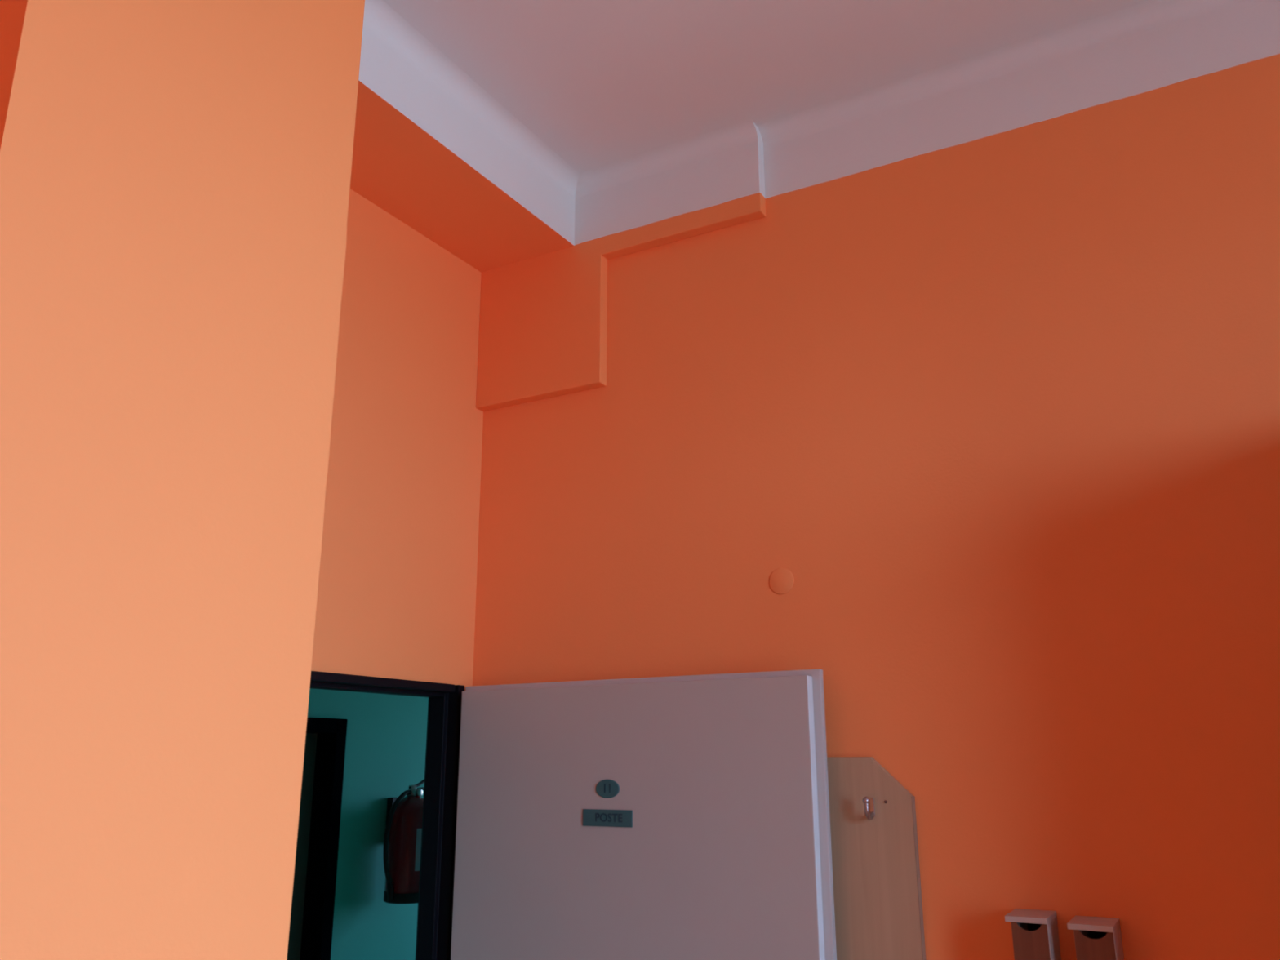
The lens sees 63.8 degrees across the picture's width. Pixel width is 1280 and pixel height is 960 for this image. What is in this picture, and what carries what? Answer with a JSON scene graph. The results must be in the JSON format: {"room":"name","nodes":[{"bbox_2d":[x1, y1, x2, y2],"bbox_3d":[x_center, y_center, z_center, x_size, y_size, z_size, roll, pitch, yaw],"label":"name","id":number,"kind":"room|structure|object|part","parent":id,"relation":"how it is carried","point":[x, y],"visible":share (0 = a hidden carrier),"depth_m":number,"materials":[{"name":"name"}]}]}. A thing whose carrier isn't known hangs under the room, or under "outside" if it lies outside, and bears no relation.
{"room":"hospital room","nodes":[
{"label":"hospital room","id":0,"kind":"room"},
{"bbox_2d":[0,0,364,959],"bbox_3d":[-0.769,0.524,1.123,0.600,3.229,0.450,-9,-17,28],"label":"wall pier","id":1,"kind":"object","parent":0,"point":[175,175],"visible":1,"depth_m":1.10,"materials":[{"name":"orange paint"}]},
{"bbox_2d":[307,688,428,959],"bbox_3d":[-1.326,1.307,3.362,0.200,2.900,5.400,-9,-17,28],"label":"wall","id":2,"kind":"structure","parent":0,"point":[385,747],"depth_m":3.78,"materials":[{"name":"teal paint"}]},
{"bbox_2d":[287,717,347,959],"bbox_3d":[-1.348,1.719,3.108,0.135,1.970,0.940,-9,-17,28],"label":"door","id":3,"kind":"structure","parent":2,"relation":"in","point":[313,904],"depth_m":3.60,"materials":[{"name":"black wood"}]},
{"bbox_2d":[383,778,424,903],"bbox_3d":[-0.853,1.320,3.788,0.173,0.436,0.185,3,-16,-11],"label":"fire extinguisher","id":4,"kind":"object","parent":2,"relation":"attached to","point":[403,830],"visible":0.91,"depth_m":3.72,"materials":[{"name":"red metal"}]},
{"bbox_3d":[-0.830,1.145,3.885,0.012,0.047,0.117,-9,-17,28],"label":"lever","id":5,"kind":"part","parent":4,"relation":"part of","materials":[{"name":"black rubber"}]},
{"bbox_2d":[311,188,483,691],"bbox_3d":[-1.140,0.530,1.142,0.066,3.229,2.900,-9,-17,28],"label":"wall","id":6,"kind":"structure","parent":0,"point":[397,582],"depth_m":2.34,"materials":[{"name":"orange paint"}]},
{"bbox_2d":[310,669,836,959],"bbox_3d":[-0.291,1.281,1.555,0.967,1.993,0.962,-9,-17,28],"label":"door","id":7,"kind":"structure","parent":6,"relation":"in","point":[726,854],"depth_m":2.06,"materials":[{"name":"white wood"}]},
{"bbox_2d":[582,808,632,827],"bbox_3d":[-0.066,0.687,2.088,0.119,0.033,0.003,-9,-18,30],"label":"name plate","id":8,"kind":"object","parent":7,"relation":"attached to","point":[591,817],"visible":1,"depth_m":2.09,"materials":[{"name":"teal plastic"}]},
{"bbox_2d":[595,779,619,798],"bbox_3d":[-0.067,0.632,2.103,0.057,0.037,0.003,-9,-18,30],"label":"number plate","id":9,"kind":"object","parent":7,"relation":"attached to","point":[606,788],"visible":1,"depth_m":2.10,"materials":[{"name":"teal plastic"}]},
{"bbox_2d":[363,0,1247,198],"bbox_3d":[0.343,-1.330,0.778,3.350,0.238,3.500,-9,-17,28],"label":"ceiling","id":10,"kind":"structure","parent":0,"point":[597,95],"depth_m":2.12,"materials":[{"name":"white paint"}]},
{"bbox_2d":[350,21,574,272],"bbox_3d":[-0.988,-0.969,1.460,0.291,0.169,2.900,-9,-17,28],"label":"beam","id":11,"kind":"structure","parent":10,"relation":"attached to","point":[420,156],"depth_m":2.29,"materials":[{"name":"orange paint"}]},
{"bbox_2d":[472,0,1279,959],"bbox_3d":[1.106,0.723,1.679,3.416,3.329,0.300,-9,-17,28],"label":"wall","id":12,"kind":"structure","parent":0,"point":[990,368],"depth_m":1.97,"materials":[{"name":"orange paint"}]},
{"bbox_2d":[475,128,765,411],"bbox_3d":[-0.065,-0.493,2.497,0.790,0.546,0.032,-9,-17,28],"label":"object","id":13,"kind":"object","parent":12,"relation":"attached to","point":[543,321],"depth_m":2.51,"materials":[{"name":"orange paint"}]},
{"bbox_2d":[768,568,794,594],"bbox_3d":[0.291,0.208,2.116,0.055,0.055,0.002,-9,-17,28],"label":"junction cover","id":14,"kind":"object","parent":12,"relation":"attached to","point":[781,580],"visible":1,"depth_m":2.11,"materials":[{"name":"orange paint"}]},
{"bbox_2d":[826,756,925,959],"bbox_3d":[0.233,1.313,1.839,0.618,1.578,0.019,-9,-17,28],"label":"board","id":15,"kind":"object","parent":12,"relation":"attached to","point":[878,914],"visible":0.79,"depth_m":1.88,"materials":[{"name":"brown wood"}]},
{"bbox_2d":[862,796,875,820],"bbox_3d":[0.421,0.603,1.888,0.014,0.042,0.041,-9,-17,28],"label":"coat hook","id":16,"kind":"object","parent":15,"relation":"attached to","point":[866,801],"visible":1,"depth_m":1.88,"materials":[{"name":"silver metal"}]},
{"bbox_3d":[0.414,0.586,1.881,0.014,0.014,0.014,-9,-17,28],"label":"knob","id":17,"kind":"part","parent":16,"relation":"part of","materials":[{"name":"silver metal"}]},
{"bbox_3d":[0.430,0.606,1.905,0.009,0.034,0.003,-9,-17,28],"label":"plate","id":18,"kind":"part","parent":16,"relation":"part of","materials":[{"name":"silver metal"}]},
{"bbox_2d":[1004,908,1061,959],"bbox_3d":[0.650,0.836,1.677,0.066,0.240,0.098,-9,-17,28],"label":"wall box","id":19,"kind":"object","parent":12,"relation":"attached to","point":[1035,934],"visible":1,"depth_m":1.66,"materials":[{"name":"brown wood"}]},
{"bbox_2d":[1066,915,1124,959],"bbox_3d":[0.733,0.828,1.630,0.068,0.240,0.098,-9,-17,28],"label":"wall box","id":20,"kind":"object","parent":12,"relation":"attached to","point":[1096,938],"visible":1,"depth_m":1.62,"materials":[{"name":"brown wood"}]}
]}

